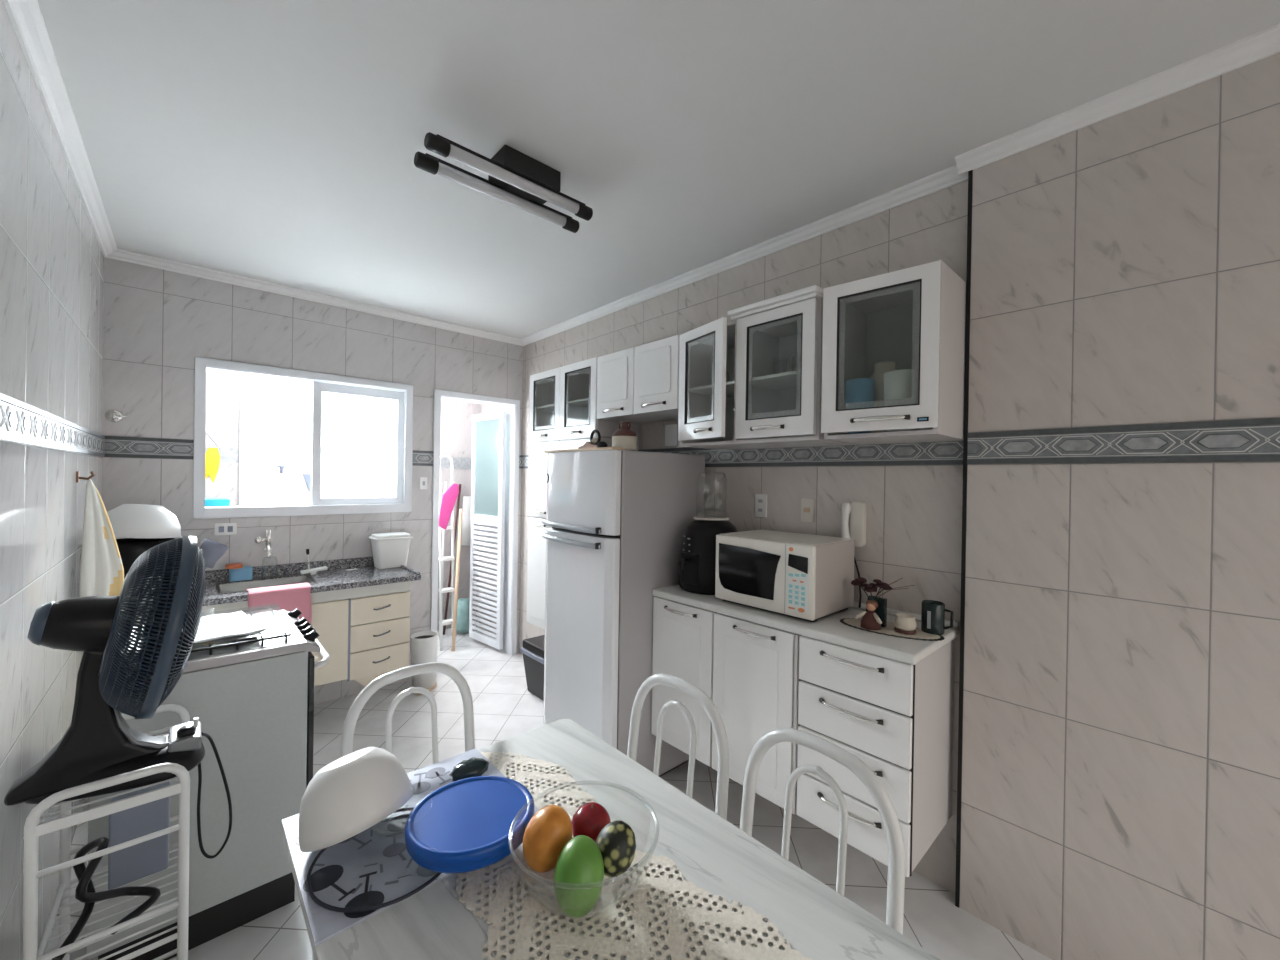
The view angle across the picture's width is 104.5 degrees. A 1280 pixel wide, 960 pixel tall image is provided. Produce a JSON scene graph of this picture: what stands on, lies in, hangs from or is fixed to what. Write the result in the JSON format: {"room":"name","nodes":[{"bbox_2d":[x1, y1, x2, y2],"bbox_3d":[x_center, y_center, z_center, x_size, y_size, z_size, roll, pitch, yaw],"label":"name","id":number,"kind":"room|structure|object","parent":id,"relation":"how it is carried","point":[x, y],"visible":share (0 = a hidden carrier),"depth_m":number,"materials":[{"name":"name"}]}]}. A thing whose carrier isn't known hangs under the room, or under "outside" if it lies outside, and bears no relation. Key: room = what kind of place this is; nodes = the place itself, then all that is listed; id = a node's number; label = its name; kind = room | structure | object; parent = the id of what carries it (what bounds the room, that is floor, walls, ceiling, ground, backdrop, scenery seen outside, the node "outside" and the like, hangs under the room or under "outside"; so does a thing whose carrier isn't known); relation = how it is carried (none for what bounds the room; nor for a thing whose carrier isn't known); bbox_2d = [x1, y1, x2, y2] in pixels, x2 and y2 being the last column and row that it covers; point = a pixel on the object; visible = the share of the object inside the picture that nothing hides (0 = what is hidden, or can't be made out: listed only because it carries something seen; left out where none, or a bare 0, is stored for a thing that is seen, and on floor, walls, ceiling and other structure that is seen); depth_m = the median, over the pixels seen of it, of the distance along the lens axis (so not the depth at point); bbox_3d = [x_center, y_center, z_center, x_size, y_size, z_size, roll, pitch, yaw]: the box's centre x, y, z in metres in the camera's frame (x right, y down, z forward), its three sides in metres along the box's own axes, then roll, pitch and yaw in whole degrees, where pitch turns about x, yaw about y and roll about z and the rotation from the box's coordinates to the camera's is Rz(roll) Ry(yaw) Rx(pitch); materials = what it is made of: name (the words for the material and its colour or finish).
{"room":"kitchen","nodes":[
{"label":"kitchen","id":0,"kind":"room"},
{"bbox_2d":[0,0,103,959],"bbox_3d":[-0.845,0.164,0.316,0.150,2.660,6.000,1,0,-42],"label":"wall","id":1,"kind":"structure","parent":0,"point":[52,258],"depth_m":1.47,"materials":[{"name":"tile"}]},
{"bbox_2d":[0,393,103,456],"bbox_3d":[-0.778,-0.136,0.364,0.008,0.109,5.990,1,0,-42],"label":"trim","id":2,"kind":"structure","parent":1,"relation":"attached to","point":[20,422],"depth_m":1.50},
{"bbox_2d":[3,0,116,256],"bbox_3d":[-0.750,-1.143,0.379,0.050,0.045,6.000,1,0,-42],"label":"trim","id":3,"kind":"structure","parent":1,"relation":"attached to","point":[26,17],"depth_m":1.53,"materials":[{"name":"white paint"}]},
{"bbox_2d":[76,471,123,596],"bbox_3d":[-2.257,0.230,2.047,0.101,0.532,0.209,1,0,-11],"label":"kitchen towel","id":4,"kind":"object","parent":1,"relation":"hanging from","point":[102,570],"visible":0.95,"depth_m":2.04,"materials":[{"name":"white fabric"}]},
{"bbox_2d":[101,257,522,703],"bbox_3d":[-2.318,0.130,3.133,3.394,2.660,0.150,1,0,-42],"label":"wall","id":5,"kind":"structure","parent":0,"point":[156,322],"depth_m":3.04,"materials":[{"name":"tile"}]},
{"bbox_2d":[105,410,126,422],"bbox_3d":[-2.748,-0.337,2.597,0.082,0.068,0.051,1,0,-42],"label":"shutoff valve","id":6,"kind":"object","parent":5,"relation":"attached to","point":[114,416],"visible":1,"depth_m":2.59,"materials":[{"name":"silver metal"}]},
{"bbox_2d":[214,523,236,535],"bbox_3d":[-2.438,0.289,2.917,0.100,0.070,0.012,1,0,-42],"label":"wall outlet","id":7,"kind":"object","parent":5,"relation":"attached to","point":[220,528],"visible":1,"depth_m":2.91,"materials":[{"name":"white plastic"}]},
{"bbox_2d":[254,530,270,557],"bbox_3d":[-2.275,0.384,2.989,0.079,0.166,0.128,1,0,-42],"label":"tap","id":8,"kind":"object","parent":5,"relation":"attached to","point":[267,539],"visible":1,"depth_m":2.98,"materials":[{"name":"silver metal"}]},
{"bbox_2d":[124,556,420,613],"bbox_3d":[-2.105,0.640,2.871,1.434,0.220,0.538,1,0,-42],"label":"countertop","id":9,"kind":"structure","parent":5,"relation":"attached to","point":[218,588],"depth_m":3.01,"materials":[{"name":"grey stone"}]},
{"bbox_2d":[225,563,252,581],"bbox_3d":[-2.353,0.541,2.909,0.122,0.094,0.085,1,0,-42],"label":"tub","id":10,"kind":"object","parent":9,"relation":"on","point":[237,571],"visible":1,"depth_m":2.88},
{"bbox_2d":[216,574,317,594],"bbox_3d":[-2.130,0.669,2.834,0.440,0.161,0.330,1,0,-42],"label":"sink","id":11,"kind":"object","parent":9,"relation":"in","point":[224,588],"depth_m":2.93,"materials":[{"name":"silver metal"}]},
{"bbox_2d":[136,581,410,686],"bbox_3d":[-2.123,0.933,2.856,1.375,0.613,0.542,1,0,-42],"label":"base cabinet","id":12,"kind":"object","parent":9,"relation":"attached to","point":[364,631],"visible":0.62,"depth_m":2.95,"materials":[{"name":"beige wood"}]},
{"bbox_2d":[247,583,311,623],"bbox_3d":[-1.962,0.702,2.697,0.281,0.232,0.129,1,0,-42],"label":"cloth","id":13,"kind":"object","parent":9,"relation":"hanging from","point":[290,597],"visible":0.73,"depth_m":2.67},
{"bbox_2d":[369,532,412,568],"bbox_3d":[-1.718,0.483,3.416,0.240,0.225,0.192,1,0,-42],"label":"bin","id":14,"kind":"object","parent":9,"relation":"on","point":[389,550],"visible":0.97,"depth_m":3.36,"materials":[{"name":"white plastic"}]},
{"bbox_3d":[-2.501,0.526,2.534,0.355,0.121,0.400,1,0,-42],"label":"dish rack","id":15,"kind":"object","parent":9,"relation":"on","visible":0},
{"bbox_2d":[116,538,174,577],"bbox_3d":[-2.510,0.385,2.483,0.260,0.170,0.260,1,0,-42],"label":"cooking pot","id":16,"kind":"object","parent":15,"relation":"in","point":[130,549],"visible":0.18,"depth_m":2.39,"materials":[{"name":"black metal"}]},
{"bbox_2d":[107,504,180,537],"bbox_3d":[-2.493,0.204,2.467,0.307,0.172,0.308,1,0,-37],"label":"mixing bowl","id":17,"kind":"object","parent":16,"relation":"on","point":[127,520],"visible":0.85,"depth_m":2.39,"materials":[{"name":"white plastic"}]},
{"bbox_2d":[199,538,228,567],"bbox_3d":[-2.378,0.407,2.747,0.119,0.167,0.159,1,0,41],"label":"saucepan","id":18,"kind":"object","parent":15,"relation":"on","point":[212,551],"visible":0.79,"depth_m":2.71,"materials":[{"name":"metal"}]},
{"bbox_2d":[193,357,412,518],"bbox_3d":[-2.148,-0.234,3.272,1.185,0.924,0.161,1,0,-42],"label":"window","id":19,"kind":"structure","parent":5,"relation":"in","point":[362,443],"depth_m":3.36,"materials":[{"name":"glass"}]},
{"bbox_2d":[104,436,520,467],"bbox_3d":[-1.904,-0.165,3.398,2.409,0.109,0.008,1,0,-42],"label":"trim","id":20,"kind":"structure","parent":5,"relation":"attached to","point":[115,446],"depth_m":2.72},
{"bbox_2d":[106,248,522,345],"bbox_3d":[-1.874,-1.171,3.379,2.429,0.045,0.050,1,0,-42],"label":"trim","id":21,"kind":"structure","parent":5,"relation":"attached to","point":[119,254],"depth_m":3.10,"materials":[{"name":"white paint"}]},
{"bbox_2d":[431,389,519,674],"bbox_3d":[-1.497,0.393,4.178,0.710,2.153,0.611,1,0,-42],"label":"door","id":22,"kind":"structure","parent":5,"relation":"in","point":[495,435],"depth_m":4.24,"materials":[{"name":"white metal"}]},
{"bbox_2d":[205,371,480,630],"bbox_3d":[-2.986,0.117,3.945,3.500,2.660,0.150,1,0,-42],"label":"wall","id":23,"kind":"structure","parent":0,"point":[224,391],"depth_m":3.96,"materials":[{"name":"tile"}]},
{"bbox_2d":[239,396,311,505],"bbox_3d":[-2.660,-0.209,4.148,1.080,0.856,0.060,1,0,-42],"label":"window","id":24,"kind":"structure","parent":23,"relation":"in","point":[273,432],"depth_m":3.91,"materials":[{"name":"white glass"}]},
{"bbox_2d":[205,447,471,468],"bbox_3d":[-2.628,-0.176,3.555,3.500,0.111,0.900,1,0,-42],"label":"trim","id":25,"kind":"structure","parent":23,"relation":"attached to","point":[227,455],"depth_m":4.80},
{"bbox_2d":[461,496,470,545],"bbox_3d":[-1.712,0.413,4.948,0.141,0.502,0.050,1,0,-42],"label":"hanging cloth","id":26,"kind":"object","parent":23,"relation":"hanging from","point":[466,516],"visible":0.68,"depth_m":4.92,"materials":[{"name":"white fabric"}]},
{"bbox_2d":[478,404,505,628],"bbox_3d":[-1.352,0.139,4.824,0.100,2.660,1.050,1,0,-42],"label":"wall","id":27,"kind":"structure","parent":0,"point":[485,408],"depth_m":4.90,"materials":[{"name":"paint"}]},
{"bbox_2d":[37,625,1051,959],"bbox_3d":[-0.554,1.544,1.552,3.900,0.100,7.400,1,0,-42],"label":"floor","id":28,"kind":"structure","parent":0,"point":[504,708],"depth_m":2.23,"materials":[{"name":"tile"}]},
{"bbox_2d":[23,704,189,959],"bbox_3d":[-1.270,1.060,1.212,0.246,0.846,0.433,1,0,-42],"label":"rack","id":29,"kind":"object","parent":28,"relation":"on","point":[33,829],"visible":0.66,"depth_m":1.11,"materials":[{"name":"white metal"}]},
{"bbox_2d":[23,725,188,838],"bbox_3d":[-1.264,0.703,1.209,0.244,0.025,0.396,1,0,-42],"label":"shelf","id":30,"kind":"object","parent":29,"relation":"attached to","point":[33,829],"depth_m":1.07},
{"bbox_2d":[52,837,160,959],"bbox_3d":[-1.259,0.948,1.185,0.166,0.185,0.194,1,0,-42],"label":"coiled hose","id":31,"kind":"object","parent":29,"relation":"on","point":[85,892],"visible":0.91,"depth_m":1.17,"materials":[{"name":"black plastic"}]},
{"bbox_2d":[37,841,177,959],"bbox_3d":[-1.271,1.044,1.212,0.244,0.014,0.392,1,0,-42],"label":"shelf","id":32,"kind":"object","parent":29,"relation":"attached to","point":[64,887],"depth_m":1.17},
{"bbox_2d":[4,536,231,858],"bbox_3d":[-1.176,0.576,1.167,0.372,0.883,0.351,1,0,-9],"label":"fan","id":33,"kind":"object","parent":29,"relation":"on","point":[98,743],"visible":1,"depth_m":1.07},
{"bbox_2d":[99,538,182,716],"bbox_3d":[-1.149,0.338,1.151,0.144,0.402,0.409,1,0,-42],"label":"grille","id":34,"kind":"object","parent":33,"relation":"attached to","point":[158,668],"depth_m":1.05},
{"bbox_2d":[158,546,204,706],"bbox_3d":[-1.112,0.340,1.185,0.106,0.400,0.408,1,0,-42],"label":"grille","id":35,"kind":"object","parent":33,"relation":"attached to","point":[181,568],"depth_m":1.08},
{"bbox_2d":[108,781,169,889],"bbox_3d":[-1.317,0.927,1.306,0.110,0.208,0.080,1,0,-42],"label":"storage box","id":36,"kind":"object","parent":29,"relation":"on","point":[127,865],"visible":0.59,"depth_m":1.28,"materials":[{"name":"plastic"}]},
{"bbox_2d":[153,949,176,959],"bbox_3d":[-1.276,1.354,1.213,0.244,0.014,0.392,1,0,-42],"label":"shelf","id":37,"kind":"object","parent":29,"relation":"attached to","point":[172,952],"depth_m":1.41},
{"bbox_2d":[86,606,329,959],"bbox_3d":[-1.516,1.002,1.789,0.606,0.952,0.552,1,0,-42],"label":"gas stove","id":38,"kind":"object","parent":28,"relation":"on","point":[253,694],"visible":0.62,"depth_m":1.62,"materials":[{"name":"white metal"}]},
{"bbox_2d":[122,611,267,652],"bbox_3d":[-1.542,0.520,1.730,0.360,0.006,0.380,1,0,-42],"label":"cloth","id":39,"kind":"object","parent":38,"relation":"on","point":[218,626],"visible":0.44,"depth_m":1.75,"materials":[{"name":"fabric"}]},
{"bbox_2d":[121,610,319,672],"bbox_3d":[-1.526,0.581,1.772,0.562,0.048,0.552,1,0,-42],"label":"cooktop","id":40,"kind":"object","parent":38,"relation":"in","point":[301,643],"depth_m":1.69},
{"bbox_2d":[340,662,474,763],"bbox_3d":[-0.539,1.013,1.290,0.395,0.948,0.411,1,0,-42],"label":"dining chair","id":41,"kind":"object","parent":28,"relation":"on","point":[346,747],"visible":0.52,"depth_m":1.42,"materials":[{"name":"metal"}]},
{"bbox_2d":[410,631,437,695],"bbox_3d":[-1.521,1.284,3.502,0.184,0.375,0.212,1,0,-42],"label":"waste bin","id":42,"kind":"object","parent":28,"relation":"on","point":[423,643],"visible":0.86,"depth_m":3.45,"materials":[{"name":"white plastic"}]},
{"bbox_2d":[438,454,454,650],"bbox_3d":[-1.747,0.615,4.475,0.163,1.704,0.468,1,0,-22],"label":"step ladder","id":43,"kind":"object","parent":28,"relation":"on","point":[441,558],"visible":0.79,"depth_m":4.44,"materials":[{"name":"white metal"}]},
{"bbox_2d":[439,483,458,529],"bbox_3d":[-1.644,0.226,4.253,0.179,0.395,0.025,1,0,-42],"label":"ironing board","id":44,"kind":"object","parent":43,"relation":"on","point":[449,498],"visible":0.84,"depth_m":4.24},
{"bbox_2d":[443,484,461,634],"bbox_3d":[-1.813,0.752,4.787,0.023,1.423,0.229,1,0,19],"label":"handle","id":45,"kind":"object","parent":28,"relation":"on","point":[458,499],"visible":0.62,"depth_m":4.77,"materials":[{"name":"brown wood"}]},
{"bbox_2d":[451,509,462,650],"bbox_3d":[-1.621,0.867,4.396,0.028,1.208,0.336,1,0,-11],"label":"wooden plank","id":46,"kind":"object","parent":28,"relation":"on","point":[460,510],"visible":1,"depth_m":4.38,"materials":[{"name":"brown wood"}]},
{"bbox_2d":[451,598,469,633],"bbox_3d":[-1.688,1.303,4.735,0.229,0.342,0.209,1,0,-42],"label":"plastic bag","id":47,"kind":"object","parent":28,"relation":"on","point":[462,625],"visible":0.64,"depth_m":4.66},
{"bbox_2d":[521,635,544,700],"bbox_3d":[-0.632,1.306,3.472,0.289,0.360,0.324,1,0,-42],"label":"waste bin","id":48,"kind":"object","parent":28,"relation":"on","point":[532,649],"visible":0.35,"depth_m":3.39,"materials":[{"name":"black plastic"}]},
{"bbox_2d":[284,719,940,959],"bbox_3d":[-0.078,1.114,0.819,0.708,0.780,1.226,1,0,-42],"label":"dining table","id":49,"kind":"object","parent":28,"relation":"on","point":[710,852],"visible":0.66,"depth_m":0.88,"materials":[{"name":"stone"}]},
{"bbox_2d":[282,748,538,945],"bbox_3d":[-0.476,0.714,1.048,0.420,0.005,0.392,1,0,-42],"label":"placemat","id":50,"kind":"object","parent":49,"relation":"on","point":[374,866],"visible":0.48,"depth_m":0.91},
{"bbox_2d":[299,747,413,851],"bbox_3d":[-0.556,0.622,0.978,0.197,0.160,0.197,1,0,-11],"label":"salad bowl","id":51,"kind":"object","parent":50,"relation":"on","point":[354,792],"visible":1,"depth_m":0.92,"materials":[{"name":"white plastic"}]},
{"bbox_2d":[306,807,440,912],"bbox_3d":[-0.477,0.688,0.937,0.256,0.040,0.256,1,0,-42],"label":"glass dish cover","id":52,"kind":"object","parent":50,"relation":"on","point":[314,898],"visible":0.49,"depth_m":0.83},
{"bbox_2d":[449,757,488,781],"bbox_3d":[-0.401,0.687,1.175,0.092,0.044,0.064,1,0,-42],"label":"plastic wrap","id":53,"kind":"object","parent":50,"relation":"on","point":[473,767],"visible":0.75,"depth_m":1.16,"materials":[{"name":"plastic"}]},
{"bbox_2d":[405,776,533,872],"bbox_3d":[-0.320,0.658,0.945,0.232,0.062,0.232,1,0,-42],"label":"container","id":54,"kind":"object","parent":50,"relation":"on","point":[463,825],"visible":0.98,"depth_m":0.91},
{"bbox_2d":[456,752,811,959],"bbox_3d":[-0.109,0.721,0.884,0.410,0.002,1.046,1,0,-42],"label":"table runner","id":55,"kind":"object","parent":49,"relation":"on","point":[561,942],"visible":0.67,"depth_m":0.82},
{"bbox_2d":[508,783,658,889],"bbox_3d":[-0.098,0.662,0.874,0.262,0.109,0.262,1,0,-42],"label":"fruit bowl","id":56,"kind":"object","parent":55,"relation":"on","point":[565,783],"visible":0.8,"depth_m":0.82,"materials":[{"name":"clear glass"}]},
{"bbox_2d":[523,805,572,872],"bbox_3d":[-0.165,0.642,0.889,0.087,0.105,0.086,1,0,-42],"label":"mango","id":57,"kind":"object","parent":56,"relation":"in","point":[548,831],"visible":0.89,"depth_m":0.86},
{"bbox_2d":[554,835,603,917],"bbox_3d":[-0.101,0.656,0.823,0.087,0.102,0.084,1,0,-42],"label":"mango","id":58,"kind":"object","parent":56,"relation":"in","point":[580,860],"visible":1,"depth_m":0.80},
{"bbox_2d":[572,802,610,841],"bbox_3d":[-0.093,0.656,0.944,0.076,0.070,0.075,1,0,-42],"label":"apple","id":59,"kind":"object","parent":56,"relation":"in","point":[590,818],"visible":0.69,"depth_m":0.93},
{"bbox_2d":[595,820,635,877],"bbox_3d":[-0.044,0.650,0.875,0.075,0.080,0.072,1,0,-42],"label":"apple","id":60,"kind":"object","parent":56,"relation":"in","point":[616,842],"visible":0.83,"depth_m":0.85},
{"bbox_2d":[542,447,704,776],"bbox_3d":[-0.112,0.673,2.630,0.691,1.647,0.578,1,0,-42],"label":"refrigerator","id":61,"kind":"object","parent":28,"relation":"on","point":[619,519],"visible":0.82,"depth_m":2.36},
{"bbox_2d":[578,430,607,448],"bbox_3d":[-0.243,-0.209,2.601,0.050,0.111,0.218,1,0,-42],"label":"iron","id":62,"kind":"object","parent":61,"relation":"on","point":[594,442],"visible":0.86,"depth_m":2.57,"materials":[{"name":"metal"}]},
{"bbox_2d":[612,422,636,450],"bbox_3d":[-0.078,-0.221,2.495,0.124,0.142,0.124,1,0,-42],"label":"ceramic jug","id":63,"kind":"object","parent":61,"relation":"on","point":[624,437],"visible":0.93,"depth_m":2.45,"materials":[{"name":"brown ceramic"}]},
{"bbox_2d":[627,673,729,819],"bbox_3d":[-0.037,1.021,1.239,0.411,0.948,0.395,1,0,-42],"label":"dining chair","id":64,"kind":"object","parent":28,"relation":"on","point":[650,682],"visible":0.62,"depth_m":1.31,"materials":[{"name":"metal"}]},
{"bbox_2d":[740,728,904,934],"bbox_3d":[0.237,1.026,0.938,0.411,0.948,0.395,1,0,-42],"label":"dining chair","id":65,"kind":"object","parent":28,"relation":"on","point":[894,905],"visible":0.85,"depth_m":1.01,"materials":[{"name":"metal"}]},
{"bbox_3d":[-2.508,1.007,3.408,1.700,0.900,0.410,1,0,-42],"label":"bench","id":66,"kind":"object","parent":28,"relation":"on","visible":0},
{"bbox_2d":[273,466,288,504],"bbox_3d":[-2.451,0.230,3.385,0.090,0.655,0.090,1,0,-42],"label":"detergent bottle","id":67,"kind":"object","parent":66,"relation":"on","point":[281,485],"visible":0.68,"depth_m":3.36,"materials":[{"name":"plastic"}]},
{"bbox_2d":[291,470,310,504],"bbox_3d":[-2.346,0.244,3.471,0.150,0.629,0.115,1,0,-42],"label":"detergent jug","id":68,"kind":"object","parent":66,"relation":"on","point":[301,484],"visible":0.27,"depth_m":3.42,"materials":[{"name":"plastic"}]},
{"bbox_3d":[-2.792,0.403,3.119,0.360,0.300,0.280,1,0,-42],"label":"box","id":69,"kind":"object","parent":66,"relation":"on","visible":0},
{"bbox_2d":[205,498,230,505],"bbox_3d":[-2.785,0.186,3.114,0.318,0.135,0.248,1,0,-42],"label":"basin","id":70,"kind":"object","parent":69,"relation":"on","point":[208,501],"visible":0.2,"depth_m":3.09,"materials":[{"name":"plastic"}]},
{"bbox_2d":[205,448,219,482],"bbox_3d":[-2.735,-0.057,3.112,0.153,0.301,0.042,1,0,-42],"label":"cloth","id":71,"kind":"object","parent":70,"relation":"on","point":[212,456],"visible":0.63,"depth_m":3.13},
{"bbox_2d":[38,0,1279,337],"bbox_3d":[-0.511,-1.216,1.542,3.900,0.100,7.400,1,0,-42],"label":"ceiling","id":72,"kind":"structure","parent":0,"point":[272,141],"depth_m":1.57,"materials":[{"name":"paint"}]},
{"bbox_2d":[414,132,592,232],"bbox_3d":[-0.470,-1.107,1.831,0.660,0.120,0.170,1,0,-42],"label":"ceiling light","id":73,"kind":"object","parent":72,"relation":"attached to","point":[517,179],"visible":1,"depth_m":1.78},
{"bbox_2d":[519,180,967,893],"bbox_3d":[0.094,0.168,3.115,0.150,2.660,3.425,1,0,-42],"label":"wall","id":74,"kind":"structure","parent":0,"point":[914,512],"depth_m":2.13,"materials":[{"name":"tile"}]},
{"bbox_2d":[526,357,638,629],"bbox_3d":[-0.409,0.136,3.273,0.383,1.717,0.763,1,0,-42],"label":"pantry cabinet","id":75,"kind":"object","parent":74,"relation":"attached to","point":[562,413],"visible":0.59,"depth_m":3.29,"materials":[{"name":"wood"}]},
{"bbox_2d":[536,397,589,410],"bbox_3d":[-0.373,-0.495,3.295,0.300,0.012,0.735,1,0,-42],"label":"shelf","id":76,"kind":"object","parent":75,"relation":"attached to","point":[583,404],"depth_m":3.25,"materials":[{"name":"white metal"}]},
{"bbox_2d":[597,335,679,423],"bbox_3d":[0.081,-0.529,2.747,0.378,0.360,0.650,1,0,-42],"label":"upper cabinet","id":77,"kind":"object","parent":74,"relation":"attached to","point":[639,384],"visible":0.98,"depth_m":2.62,"materials":[{"name":"wood"}]},
{"bbox_2d":[521,440,962,467],"bbox_3d":[0.089,-0.132,3.008,0.008,0.109,3.269,1,0,-42],"label":"trim","id":78,"kind":"structure","parent":74,"relation":"attached to","point":[932,452],"depth_m":2.16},
{"bbox_2d":[521,165,967,345],"bbox_3d":[0.089,-1.139,2.990,0.050,0.045,3.270,1,0,-42],"label":"trim","id":79,"kind":"structure","parent":74,"relation":"attached to","point":[948,177],"depth_m":2.33,"materials":[{"name":"white paint"}]},
{"bbox_2d":[755,494,766,517],"bbox_3d":[0.596,0.127,2.444,0.013,0.113,0.064,1,0,-42],"label":"wall outlet","id":80,"kind":"object","parent":74,"relation":"attached to","point":[760,499],"visible":1,"depth_m":2.44,"materials":[{"name":"white plastic"}]},
{"bbox_2d":[678,285,855,449],"bbox_3d":[0.526,-0.446,2.221,0.428,0.578,0.717,1,0,-42],"label":"upper cabinet","id":81,"kind":"object","parent":74,"relation":"attached to","point":[763,403],"visible":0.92,"depth_m":2.17,"materials":[{"name":"wood"}]},
{"bbox_2d":[688,370,800,398],"bbox_3d":[0.567,-0.431,2.259,0.303,0.012,0.689,1,0,-42],"label":"shelf","id":82,"kind":"object","parent":81,"relation":"attached to","point":[785,383],"depth_m":2.26,"materials":[{"name":"white metal"}]},
{"bbox_2d":[651,583,958,876],"bbox_3d":[0.601,0.871,2.095,0.476,0.723,1.168,1,0,-42],"label":"base cabinet","id":83,"kind":"object","parent":74,"relation":"attached to","point":[886,701],"visible":0.83,"depth_m":1.78,"materials":[{"name":"wood"}]},
{"bbox_2d":[652,583,958,664],"bbox_3d":[0.616,0.537,2.101,0.451,0.055,1.167,1,0,-42],"label":"countertop","id":84,"kind":"structure","parent":83,"relation":"on","point":[830,629],"depth_m":1.81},
{"bbox_2d":[679,520,737,594],"bbox_3d":[0.347,0.359,2.410,0.310,0.336,0.315,1,0,5],"label":"air fryer","id":85,"kind":"object","parent":84,"relation":"on","point":[697,565],"visible":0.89,"depth_m":2.29,"materials":[{"name":"black plastic"}]},
{"bbox_2d":[679,552,698,584],"bbox_3d":[0.211,0.413,2.296,0.077,0.140,0.100,1,0,-42],"label":"basket","id":86,"kind":"object","parent":85,"relation":"on","point":[689,563],"depth_m":2.29,"materials":[{"name":"black plastic"}]},
{"bbox_2d":[715,529,854,621],"bbox_3d":[0.608,0.386,2.105,0.350,0.293,0.460,1,0,-42],"label":"microwave","id":87,"kind":"object","parent":84,"relation":"on","point":[807,577],"visible":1,"depth_m":1.96,"materials":[{"name":"white plastic"}]},
{"bbox_2d":[840,618,944,640],"bbox_3d":[0.900,0.536,1.789,0.181,0.004,0.341,1,0,-42],"label":"doily","id":88,"kind":"object","parent":84,"relation":"on","point":[888,630],"visible":0.75,"depth_m":1.74,"materials":[{"name":"beige fabric"}]},
{"bbox_2d":[855,600,881,629],"bbox_3d":[0.833,0.483,1.789,0.068,0.099,0.096,1,0,-42],"label":"figurine","id":89,"kind":"object","parent":88,"relation":"on","point":[870,620],"visible":1,"depth_m":1.77,"materials":[{"name":"brown ceramic"}]},
{"bbox_2d":[867,596,886,626],"bbox_3d":[0.869,0.481,1.818,0.018,0.103,0.065,1,0,-42],"label":"vase","id":90,"kind":"object","parent":88,"relation":"on","point":[881,611],"visible":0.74,"depth_m":1.80,"materials":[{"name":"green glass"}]},
{"bbox_2d":[894,613,916,634],"bbox_3d":[0.934,0.505,1.745,0.072,0.058,0.072,1,0,-42],"label":"sugar bowl","id":91,"kind":"object","parent":88,"relation":"on","point":[905,623],"visible":1,"depth_m":1.72,"materials":[{"name":"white ceramic"}]},
{"bbox_2d":[921,600,953,634],"bbox_3d":[1.044,0.486,1.753,0.088,0.108,0.072,1,0,-1],"label":"mug","id":92,"kind":"object","parent":84,"relation":"on","point":[932,611],"visible":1,"depth_m":1.72,"materials":[{"name":"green ceramic"}]},
{"bbox_2d":[801,498,813,521],"bbox_3d":[0.763,0.138,2.261,0.013,0.108,0.062,1,0,-42],"label":"wall switch","id":93,"kind":"object","parent":74,"relation":"attached to","point":[807,504],"visible":1,"depth_m":2.26,"materials":[{"name":"beige plastic"}]},
{"bbox_2d":[841,501,866,607],"bbox_3d":[0.894,0.310,2.082,0.101,0.442,0.057,1,0,13],"label":"phone","id":94,"kind":"object","parent":74,"relation":"attached to","point":[857,510],"visible":0.81,"depth_m":2.06,"materials":[{"name":"beige plastic"}]},
{"bbox_2d":[821,259,965,443],"bbox_3d":[0.922,-0.428,1.808,0.398,0.557,0.387,1,0,-42],"label":"upper cabinet","id":95,"kind":"object","parent":74,"relation":"attached to","point":[914,317],"visible":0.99,"depth_m":1.75,"materials":[{"name":"wood"}]},
{"bbox_2d":[845,378,874,433],"bbox_3d":[0.820,-0.268,1.851,0.104,0.205,0.104,1,0,-42],"label":"cup","id":96,"kind":"object","parent":95,"relation":"in","point":[859,392],"visible":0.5,"depth_m":1.81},
{"bbox_2d":[870,362,894,432],"bbox_3d":[0.932,-0.303,1.892,0.100,0.280,0.100,1,0,-42],"label":"storage jar","id":97,"kind":"object","parent":95,"relation":"in","point":[881,368],"visible":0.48,"depth_m":1.86,"materials":[{"name":"beige ceramic"}]},
{"bbox_2d":[884,369,918,431],"bbox_3d":[0.917,-0.268,1.722,0.124,0.210,0.140,1,0,-4],"label":"mug","id":98,"kind":"object","parent":95,"relation":"in","point":[900,386],"visible":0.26,"depth_m":1.68,"materials":[{"name":"ceramic"}]},
{"bbox_2d":[851,577,914,611],"bbox_3d":[0.916,0.445,1.879,0.059,0.176,0.234,1,0,-42],"label":"dried flowers","id":99,"kind":"object","parent":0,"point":[871,587],"visible":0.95,"depth_m":1.89,"materials":[{"name":"red plant"}]},
{"bbox_2d":[960,52,1279,959],"bbox_3d":[2.147,0.208,0.821,0.204,2.660,2.718,1,0,-42],"label":"wall","id":100,"kind":"structure","parent":0,"point":[1120,799],"depth_m":1.46,"materials":[{"name":"tile"}]},
{"bbox_2d":[955,170,972,907],"bbox_3d":[1.158,0.212,1.767,0.024,2.615,0.012,1,0,-42],"label":"trim","id":101,"kind":"structure","parent":100,"relation":"attached to","point":[970,173],"depth_m":1.76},
{"bbox_2d":[955,24,1279,174],"bbox_3d":[2.059,-1.100,0.747,0.050,0.045,2.760,1,0,-42],"label":"trim","id":102,"kind":"structure","parent":100,"relation":"attached to","point":[1265,43],"depth_m":1.44,"materials":[{"name":"white paint"}]},
{"bbox_2d":[967,418,1279,463],"bbox_3d":[2.073,-0.093,0.749,0.008,0.109,2.718,1,0,-42],"label":"trim","id":103,"kind":"structure","parent":100,"relation":"attached to","point":[1248,440],"depth_m":1.44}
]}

